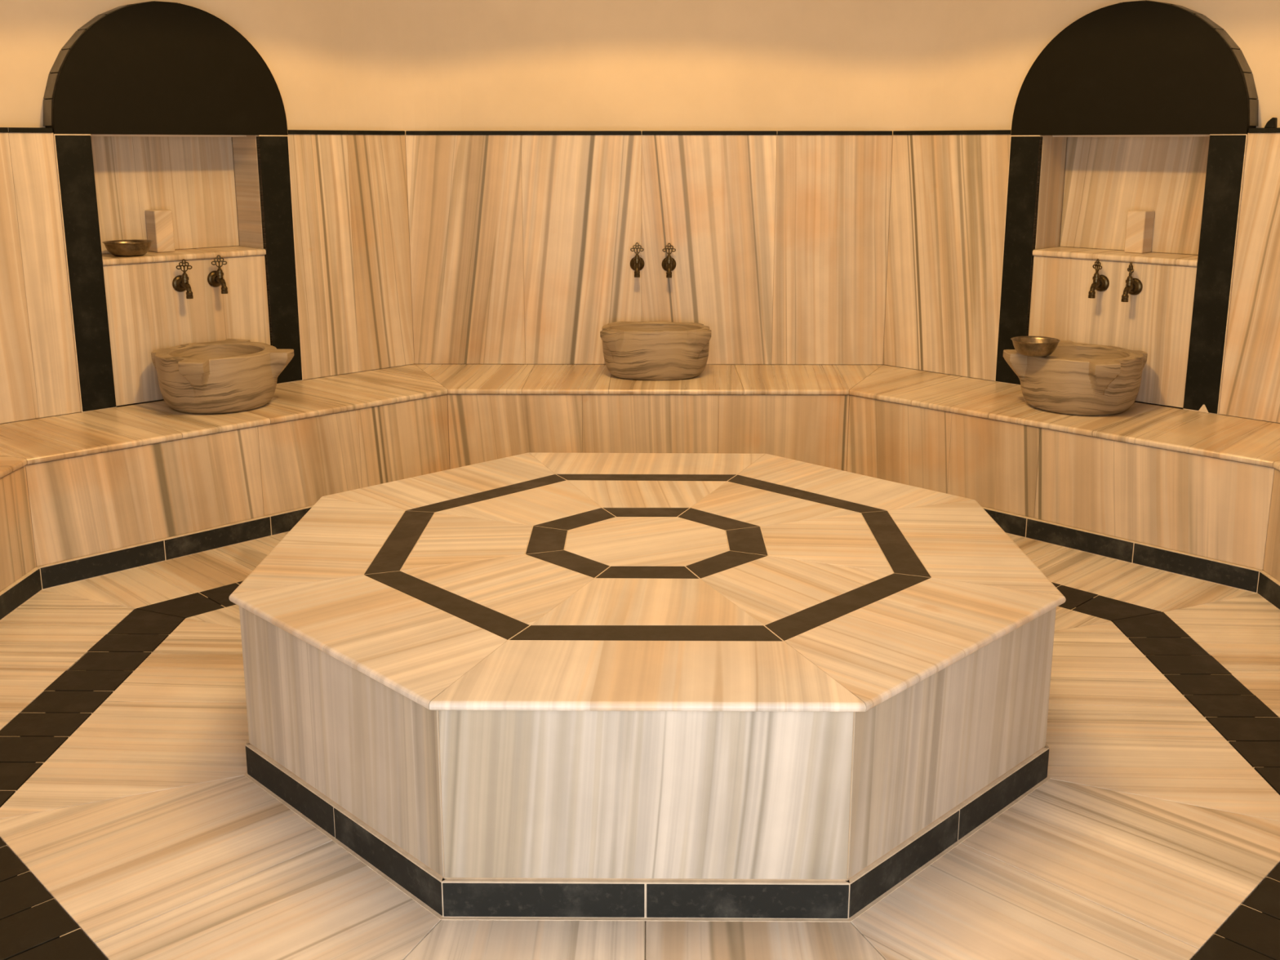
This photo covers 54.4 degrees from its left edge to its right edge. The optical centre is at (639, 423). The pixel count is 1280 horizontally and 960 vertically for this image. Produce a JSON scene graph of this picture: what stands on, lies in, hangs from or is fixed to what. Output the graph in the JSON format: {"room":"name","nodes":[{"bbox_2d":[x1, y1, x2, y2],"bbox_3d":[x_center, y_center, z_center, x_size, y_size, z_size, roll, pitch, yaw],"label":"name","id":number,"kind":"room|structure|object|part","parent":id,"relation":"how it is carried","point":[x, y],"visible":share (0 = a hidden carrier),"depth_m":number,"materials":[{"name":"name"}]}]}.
{"room":"spa","nodes":[
{"label":"spa","id":0,"kind":"room"},
{"bbox_2d":[0,0,413,423],"bbox_3d":[-2.040,-1.021,5.223,2.535,2.750,0.350,-12,17,-43],"label":"wall","id":1,"kind":"structure","parent":0,"point":[334,64],"depth_m":5.54,"materials":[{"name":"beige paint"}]},
{"bbox_3d":[-2.552,-0.514,4.586,0.528,1.090,0.024,-12,17,-43],"label":"marble panel","id":2,"kind":"part","parent":1,"relation":"part of","materials":[{"name":"beige stone"}]},
{"bbox_2d":[0,127,53,133],"bbox_3d":[-2.518,-1.073,4.544,0.685,0.018,0.108,-12,17,-43],"label":"trim","id":3,"kind":"structure","parent":1,"relation":"attached to","point":[38,130],"depth_m":4.68,"materials":[{"name":"black stone"}]},
{"bbox_3d":[-2.306,-0.567,4.822,0.162,1.090,0.024,-12,17,-43],"label":"marble panel","id":4,"kind":"part","parent":1,"relation":"part of","materials":[{"name":"beige stone"}]},
{"bbox_2d":[43,0,302,412],"bbox_3d":[-1.975,-0.923,5.235,0.986,1.604,0.265,-12,17,-43],"label":"wall niche","id":5,"kind":"object","parent":1,"relation":"attached to","point":[152,67],"visible":0.95,"depth_m":5.15,"materials":[{"name":"black stone"}]},
{"bbox_2d":[102,239,153,256],"bbox_3d":[-2.098,-0.717,5.103,0.194,0.058,0.194,0,13,0],"label":"metal bowl","id":6,"kind":"object","parent":5,"relation":"on","point":[135,247],"visible":1,"depth_m":5.05,"materials":[{"name":"gold metal"}]},
{"bbox_2d":[145,208,175,252],"bbox_3d":[-2.038,-0.818,5.286,0.078,0.174,0.092,-12,18,-43],"label":"stone block","id":7,"kind":"object","parent":5,"relation":"on","point":[159,223],"visible":1,"depth_m":5.25,"materials":[{"name":"stone"}]},
{"bbox_3d":[-2.061,-0.982,5.311,0.706,0.483,0.020,-12,17,-43],"label":"panel","id":8,"kind":"part","parent":5,"relation":"part of","materials":[{"name":"stone"}]},
{"bbox_3d":[-1.975,-1.209,5.170,0.708,0.020,0.225,-12,17,-43],"label":"soffit panel","id":9,"kind":"part","parent":5,"relation":"part of","materials":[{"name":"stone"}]},
{"bbox_2d":[172,258,193,298],"bbox_3d":[-1.888,-0.601,5.161,0.070,0.161,0.092,-12,17,-43],"label":"tap","id":10,"kind":"object","parent":5,"relation":"attached to","point":[180,283],"visible":1,"depth_m":5.15,"materials":[{"name":"brown metal"}]},
{"bbox_3d":[-1.887,-0.649,5.149,0.065,0.061,0.010,-2,13,-9],"label":"handle","id":11,"kind":"part","parent":10,"relation":"part of","materials":[{"name":"brown metal"}]},
{"bbox_2d":[102,245,266,266],"bbox_3d":[-1.970,-0.712,5.276,0.706,0.026,0.241,-12,17,-43],"label":"shelf","id":12,"kind":"object","parent":5,"relation":"attached to","point":[201,255],"depth_m":5.25,"materials":[{"name":"stone"}]},
{"bbox_3d":[-1.904,-0.405,5.277,0.706,0.572,0.030,-12,17,-43],"label":"facing panel","id":13,"kind":"part","parent":5,"relation":"part of","materials":[{"name":"stone"}]},
{"bbox_2d":[207,254,227,293],"bbox_3d":[-1.778,-0.632,5.265,0.070,0.161,0.092,-12,17,-43],"label":"tap","id":14,"kind":"object","parent":5,"relation":"attached to","point":[215,278],"visible":1,"depth_m":5.25,"materials":[{"name":"brown metal"}]},
{"bbox_3d":[-1.777,-0.680,5.252,0.065,0.061,0.010,-3,13,-13],"label":"handle","id":15,"kind":"part","parent":14,"relation":"part of","materials":[{"name":"brown metal"}]},
{"bbox_3d":[-1.719,-1.020,5.478,0.020,0.485,0.215,-12,17,-43],"label":"panel","id":16,"kind":"part","parent":5,"relation":"part of","materials":[{"name":"stone"}]},
{"bbox_3d":[-1.441,-0.753,5.653,0.299,1.090,0.024,-12,17,-43],"label":"marble panel","id":17,"kind":"part","parent":1,"relation":"part of","materials":[{"name":"beige stone"}]},
{"bbox_2d":[287,129,404,134],"bbox_3d":[-1.353,-1.324,5.662,0.607,0.018,0.108,-12,17,-43],"label":"trim","id":18,"kind":"structure","parent":1,"relation":"attached to","point":[289,131],"depth_m":5.61,"materials":[{"name":"black stone"}]},
{"bbox_3d":[-1.223,-0.800,5.863,0.313,1.090,0.024,-12,17,-43],"label":"marble panel","id":19,"kind":"part","parent":1,"relation":"part of","materials":[{"name":"beige stone"}]},
{"bbox_2d":[0,531,1279,959],"bbox_3d":[0.017,0.883,3.275,6.120,0.113,6.573,0,13,0],"label":"floor","id":20,"kind":"structure","parent":0,"point":[133,826],"depth_m":2.85,"materials":[{"name":"stone"}]},
{"bbox_2d":[0,364,1279,620],"bbox_3d":[0.019,0.548,3.432,5.518,0.473,5.518,0,13,0],"label":"bench","id":21,"kind":"object","parent":20,"relation":"on","point":[87,495],"visible":0.74,"depth_m":4.91,"materials":[{"name":"stone"}]},
{"bbox_3d":[-2.417,0.178,4.056,0.636,0.024,0.941,0,13,0],"label":"seat","id":22,"kind":"part","parent":21,"relation":"part of","materials":[{"name":"stone"}]},
{"bbox_3d":[-2.119,0.419,3.873,0.020,0.364,0.882,0,13,0],"label":"riser panel","id":23,"kind":"part","parent":21,"relation":"part of","materials":[{"name":"stone"}]},
{"bbox_3d":[-2.218,0.061,4.577,0.813,0.024,0.636,-12,17,-43],"label":"seat","id":24,"kind":"part","parent":21,"relation":"part of","materials":[{"name":"stone"}]},
{"bbox_3d":[-1.806,0.255,4.606,0.862,0.364,0.020,-12,17,-43],"label":"riser panel","id":25,"kind":"part","parent":21,"relation":"part of","materials":[{"name":"stone"}]},
{"bbox_3d":[-1.800,-0.029,4.978,0.356,0.024,0.636,-12,17,-43],"label":"seat","id":26,"kind":"part","parent":21,"relation":"part of","materials":[{"name":"stone"}]},
{"bbox_2d":[151,338,293,413],"bbox_3d":[-1.722,-0.188,5.097,0.493,0.232,0.480,-12,17,-43],"label":"basin","id":27,"kind":"object","parent":21,"relation":"on","point":[228,375],"visible":1,"depth_m":4.93,"materials":[{"name":"stone"}]},
{"bbox_3d":[-1.515,-0.091,5.251,0.438,0.024,0.636,-12,17,-43],"label":"seat","id":28,"kind":"part","parent":21,"relation":"part of","materials":[{"name":"stone"}]},
{"bbox_3d":[-1.338,0.154,5.055,0.449,0.364,0.020,-12,17,-43],"label":"riser panel","id":29,"kind":"part","parent":21,"relation":"part of","materials":[{"name":"stone"}]},
{"bbox_3d":[-1.119,-0.176,5.632,0.671,0.024,0.636,-12,17,-43],"label":"seat","id":30,"kind":"part","parent":21,"relation":"part of","materials":[{"name":"stone"}]},
{"bbox_3d":[-1.016,0.085,5.364,0.452,0.364,0.020,-12,17,-43],"label":"riser panel","id":31,"kind":"part","parent":21,"relation":"part of","materials":[{"name":"stone"}]},
{"bbox_3d":[-0.810,-0.207,5.771,0.587,0.024,0.636,0,13,0],"label":"seat","id":32,"kind":"part","parent":21,"relation":"part of","materials":[{"name":"stone"}]},
{"bbox_3d":[-0.551,0.050,5.520,0.592,0.364,0.020,0,13,0],"label":"riser panel","id":33,"kind":"part","parent":21,"relation":"part of","materials":[{"name":"stone"}]},
{"bbox_3d":[-0.326,-0.206,5.767,0.379,0.024,0.636,0,13,0],"label":"seat","id":34,"kind":"part","parent":21,"relation":"part of","materials":[{"name":"stone"}]},
{"bbox_3d":[0.046,0.051,5.516,0.599,0.364,0.020,0,13,0],"label":"riser panel","id":35,"kind":"part","parent":21,"relation":"part of","materials":[{"name":"stone"}]},
{"bbox_2d":[600,320,711,380],"bbox_3d":[0.072,-0.335,5.755,0.502,0.232,0.330,0,13,0],"label":"basin","id":36,"kind":"object","parent":21,"relation":"on","point":[655,350],"visible":1,"depth_m":5.62,"materials":[{"name":"stone"}]},
{"bbox_3d":[0.162,-0.205,5.763,0.591,0.024,0.636,0,13,0],"label":"seat","id":37,"kind":"part","parent":21,"relation":"part of","materials":[{"name":"stone"}]},
{"bbox_3d":[0.632,0.052,5.511,0.572,0.364,0.020,0,13,0],"label":"riser panel","id":38,"kind":"part","parent":21,"relation":"part of","materials":[{"name":"stone"}]},
{"bbox_3d":[0.819,-0.204,5.758,0.721,0.024,0.636,0,13,0],"label":"seat","id":39,"kind":"part","parent":21,"relation":"part of","materials":[{"name":"stone"}]},
{"bbox_3d":[1.106,0.093,5.328,0.020,0.364,0.512,-12,17,-43],"label":"riser panel","id":40,"kind":"part","parent":21,"relation":"part of","materials":[{"name":"stone"}]},
{"bbox_3d":[1.161,-0.179,5.646,0.636,0.024,0.581,-12,17,-43],"label":"seat","id":41,"kind":"part","parent":21,"relation":"part of","materials":[{"name":"stone"}]},
{"bbox_3d":[1.492,-0.105,5.318,0.636,0.024,0.358,-12,17,-43],"label":"seat","id":42,"kind":"part","parent":21,"relation":"part of","materials":[{"name":"stone"}]},
{"bbox_3d":[1.424,0.164,5.013,0.020,0.364,0.392,-12,17,-43],"label":"riser panel","id":43,"kind":"part","parent":21,"relation":"part of","materials":[{"name":"stone"}]},
{"bbox_2d":[1003,340,1147,415],"bbox_3d":[1.788,-0.181,5.071,0.484,0.232,0.496,-12,18,-43],"label":"basin","id":44,"kind":"object","parent":21,"relation":"on","point":[1078,379],"visible":0.94,"depth_m":4.90,"materials":[{"name":"stone"}]},
{"bbox_2d":[1010,336,1060,356],"bbox_3d":[1.570,-0.303,4.947,0.188,0.062,0.188,0,13,0],"label":"metal bowl","id":45,"kind":"object","parent":44,"relation":"on","point":[1031,346],"visible":1,"depth_m":4.90,"materials":[{"name":"gold metal"}]},
{"bbox_3d":[1.771,-0.043,5.041,0.636,0.024,0.434,-12,17,-43],"label":"seat","id":46,"kind":"part","parent":21,"relation":"part of","materials":[{"name":"stone"}]},
{"bbox_3d":[1.863,0.262,4.577,0.020,0.364,0.859,-12,17,-43],"label":"riser panel","id":47,"kind":"part","parent":21,"relation":"part of","materials":[{"name":"stone"}]},
{"bbox_3d":[2.242,0.062,4.574,0.636,0.024,0.905,-12,17,-43],"label":"seat","id":48,"kind":"part","parent":21,"relation":"part of","materials":[{"name":"stone"}]},
{"bbox_3d":[2.164,0.428,3.840,0.020,0.364,0.882,0,13,0],"label":"riser panel","id":49,"kind":"part","parent":21,"relation":"part of","materials":[{"name":"stone"}]},
{"bbox_3d":[2.465,0.187,4.019,0.636,0.024,0.941,0,13,0],"label":"seat","id":50,"kind":"part","parent":21,"relation":"part of","materials":[{"name":"stone"}]},
{"bbox_2d":[229,452,1066,921],"bbox_3d":[0.019,0.550,3.413,1.990,0.478,2.001,0,13,0],"label":"platform","id":51,"kind":"object","parent":20,"relation":"on","point":[530,686],"visible":1,"depth_m":2.69,"materials":[{"name":"stone"}]},
{"bbox_3d":[-0.671,0.667,2.749,0.586,0.372,0.586,0,13,0],"label":"panel","id":52,"kind":"part","parent":51,"relation":"part of","materials":[{"name":"stone"}]},
{"bbox_3d":[0.011,0.731,2.467,0.809,0.372,0.022,0,13,0],"label":"panel","id":53,"kind":"part","parent":51,"relation":"part of","materials":[{"name":"stone"}]},
{"bbox_3d":[0.698,0.670,2.739,0.586,0.372,0.586,0,13,0],"label":"panel","id":54,"kind":"part","parent":51,"relation":"part of","materials":[{"name":"stone"}]},
{"bbox_2d":[398,0,900,364],"bbox_3d":[0.042,-1.200,6.022,2.535,2.750,0.300,0,13,0],"label":"wall","id":55,"kind":"structure","parent":0,"point":[521,245],"depth_m":5.90,"materials":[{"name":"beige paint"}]},
{"bbox_3d":[-0.831,-0.825,5.971,0.543,1.090,0.024,0,13,0],"label":"marble panel","id":56,"kind":"part","parent":55,"relation":"part of","materials":[{"name":"beige stone"}]},
{"bbox_3d":[-0.276,-0.824,5.967,0.566,1.090,0.024,0,13,0],"label":"marble panel","id":57,"kind":"part","parent":55,"relation":"part of","materials":[{"name":"beige stone"}]},
{"bbox_2d":[630,242,644,277],"bbox_3d":[-0.014,-0.779,5.915,0.070,0.161,0.092,0,13,0],"label":"tap","id":58,"kind":"object","parent":55,"relation":"attached to","point":[637,263],"visible":1,"depth_m":5.90,"materials":[{"name":"brown metal"}]},
{"bbox_3d":[-0.014,-0.827,5.902,0.065,0.061,0.010,0,13,0],"label":"handle","id":59,"kind":"part","parent":58,"relation":"part of","materials":[{"name":"brown metal"}]},
{"bbox_2d":[405,130,892,134],"bbox_3d":[0.041,-1.371,5.877,2.280,0.018,0.108,0,13,0],"label":"trim","id":60,"kind":"structure","parent":55,"relation":"attached to","point":[407,132],"depth_m":5.82,"materials":[{"name":"black stone"}]},
{"bbox_2d":[661,243,675,277],"bbox_3d":[0.138,-0.777,5.915,0.070,0.161,0.092,0,13,0],"label":"tap","id":61,"kind":"object","parent":55,"relation":"attached to","point":[668,264],"visible":1,"depth_m":5.90,"materials":[{"name":"brown metal"}]},
{"bbox_3d":[0.138,-0.825,5.902,0.065,0.061,0.010,-1,13,-5],"label":"handle","id":62,"kind":"part","parent":61,"relation":"part of","materials":[{"name":"brown metal"}]},
{"bbox_3d":[0.325,-0.823,5.963,0.633,1.090,0.024,0,13,0],"label":"marble panel","id":63,"kind":"part","parent":55,"relation":"part of","materials":[{"name":"beige stone"}]},
{"bbox_3d":[0.913,-0.821,5.958,0.542,1.090,0.024,0,13,0],"label":"marble panel","id":64,"kind":"part","parent":55,"relation":"part of","materials":[{"name":"beige stone"}]},
{"bbox_2d":[883,0,1279,423],"bbox_3d":[2.111,-1.013,5.192,0.350,2.750,2.535,-12,17,-43],"label":"wall","id":65,"kind":"structure","parent":0,"point":[963,64],"depth_m":5.58,"materials":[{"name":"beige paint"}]},
{"bbox_3d":[1.407,-0.772,5.740,0.024,1.090,0.613,-12,17,-43],"label":"marble panel","id":66,"kind":"part","parent":65,"relation":"part of","materials":[{"name":"beige stone"}]},
{"bbox_2d":[893,129,1011,134],"bbox_3d":[1.432,-1.318,5.641,0.108,0.018,0.607,-12,17,-43],"label":"trim","id":67,"kind":"structure","parent":65,"relation":"attached to","point":[980,131],"depth_m":5.58,"materials":[{"name":"black stone"}]},
{"bbox_2d":[995,0,1258,414],"bbox_3d":[2.046,-0.915,5.204,0.265,1.604,0.986,-12,17,-43],"label":"wall niche","id":68,"kind":"object","parent":65,"relation":"attached to","point":[1145,67],"visible":0.98,"depth_m":5.13,"materials":[{"name":"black stone"}]},
{"bbox_3d":[1.794,-1.013,5.452,0.215,0.485,0.020,-12,17,-43],"label":"panel","id":69,"kind":"part","parent":68,"relation":"part of","materials":[{"name":"stone"}]},
{"bbox_3d":[2.046,-1.202,5.140,0.225,0.020,0.708,-12,17,-43],"label":"soffit panel","id":70,"kind":"part","parent":68,"relation":"part of","materials":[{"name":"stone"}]},
{"bbox_2d":[1088,258,1109,298],"bbox_3d":[1.903,-0.605,5.185,0.092,0.161,0.070,-12,17,-43],"label":"tap","id":71,"kind":"object","parent":68,"relation":"attached to","point":[1100,282],"visible":1,"depth_m":5.18,"materials":[{"name":"brown metal"}]},
{"bbox_3d":[1.902,-0.653,5.172,0.010,0.061,0.065,-3,13,-13],"label":"handle","id":72,"kind":"part","parent":71,"relation":"part of","materials":[{"name":"brown metal"}]},
{"bbox_3d":[1.973,-0.398,5.248,0.030,0.572,0.706,-12,17,-43],"label":"facing panel","id":73,"kind":"part","parent":68,"relation":"part of","materials":[{"name":"stone"}]},
{"bbox_2d":[1032,246,1198,266],"bbox_3d":[2.040,-0.705,5.246,0.241,0.026,0.706,-12,17,-43],"label":"shelf","id":74,"kind":"object","parent":68,"relation":"attached to","point":[1110,257],"depth_m":5.22,"materials":[{"name":"stone"}]},
{"bbox_2d":[1120,262,1142,302],"bbox_3d":[2.003,-0.580,5.087,0.092,0.161,0.070,-12,17,-43],"label":"tap","id":75,"kind":"object","parent":68,"relation":"attached to","point":[1133,286],"visible":1,"depth_m":5.08,"materials":[{"name":"brown metal"}]},
{"bbox_3d":[2.001,-0.628,5.074,0.010,0.061,0.065,0,13,1],"label":"handle","id":76,"kind":"part","parent":75,"relation":"part of","materials":[{"name":"brown metal"}]},
{"bbox_3d":[2.133,-0.974,5.279,0.020,0.483,0.706,-12,17,-43],"label":"panel","id":77,"kind":"part","parent":68,"relation":"part of","materials":[{"name":"stone"}]},
{"bbox_2d":[1124,209,1155,253],"bbox_3d":[2.109,-0.810,5.255,0.092,0.174,0.078,-12,17,-43],"label":"stone block","id":78,"kind":"object","parent":68,"relation":"on","point":[1140,223],"visible":1,"depth_m":5.22,"materials":[{"name":"stone"}]},
{"bbox_3d":[2.434,-0.543,4.723,0.024,1.090,0.347,-12,17,-43],"label":"marble panel","id":79,"kind":"part","parent":65,"relation":"part of","materials":[{"name":"beige stone"}]},
{"bbox_2d":[1248,127,1279,133],"bbox_3d":[2.578,-1.063,4.505,0.108,0.018,0.685,-12,17,-43],"label":"trim","id":80,"kind":"structure","parent":65,"relation":"attached to","point":[1274,130],"depth_m":4.67,"materials":[{"name":"black stone"}]},
{"bbox_2d":[1264,117,1277,128],"bbox_3d":[2.372,-1.130,4.677,0.030,0.038,0.037,-12,18,-43],"label":"chip","id":81,"kind":"object","parent":80,"relation":"on","point":[1273,122],"visible":1,"depth_m":4.67,"materials":[{"name":"black stone"}]}
]}

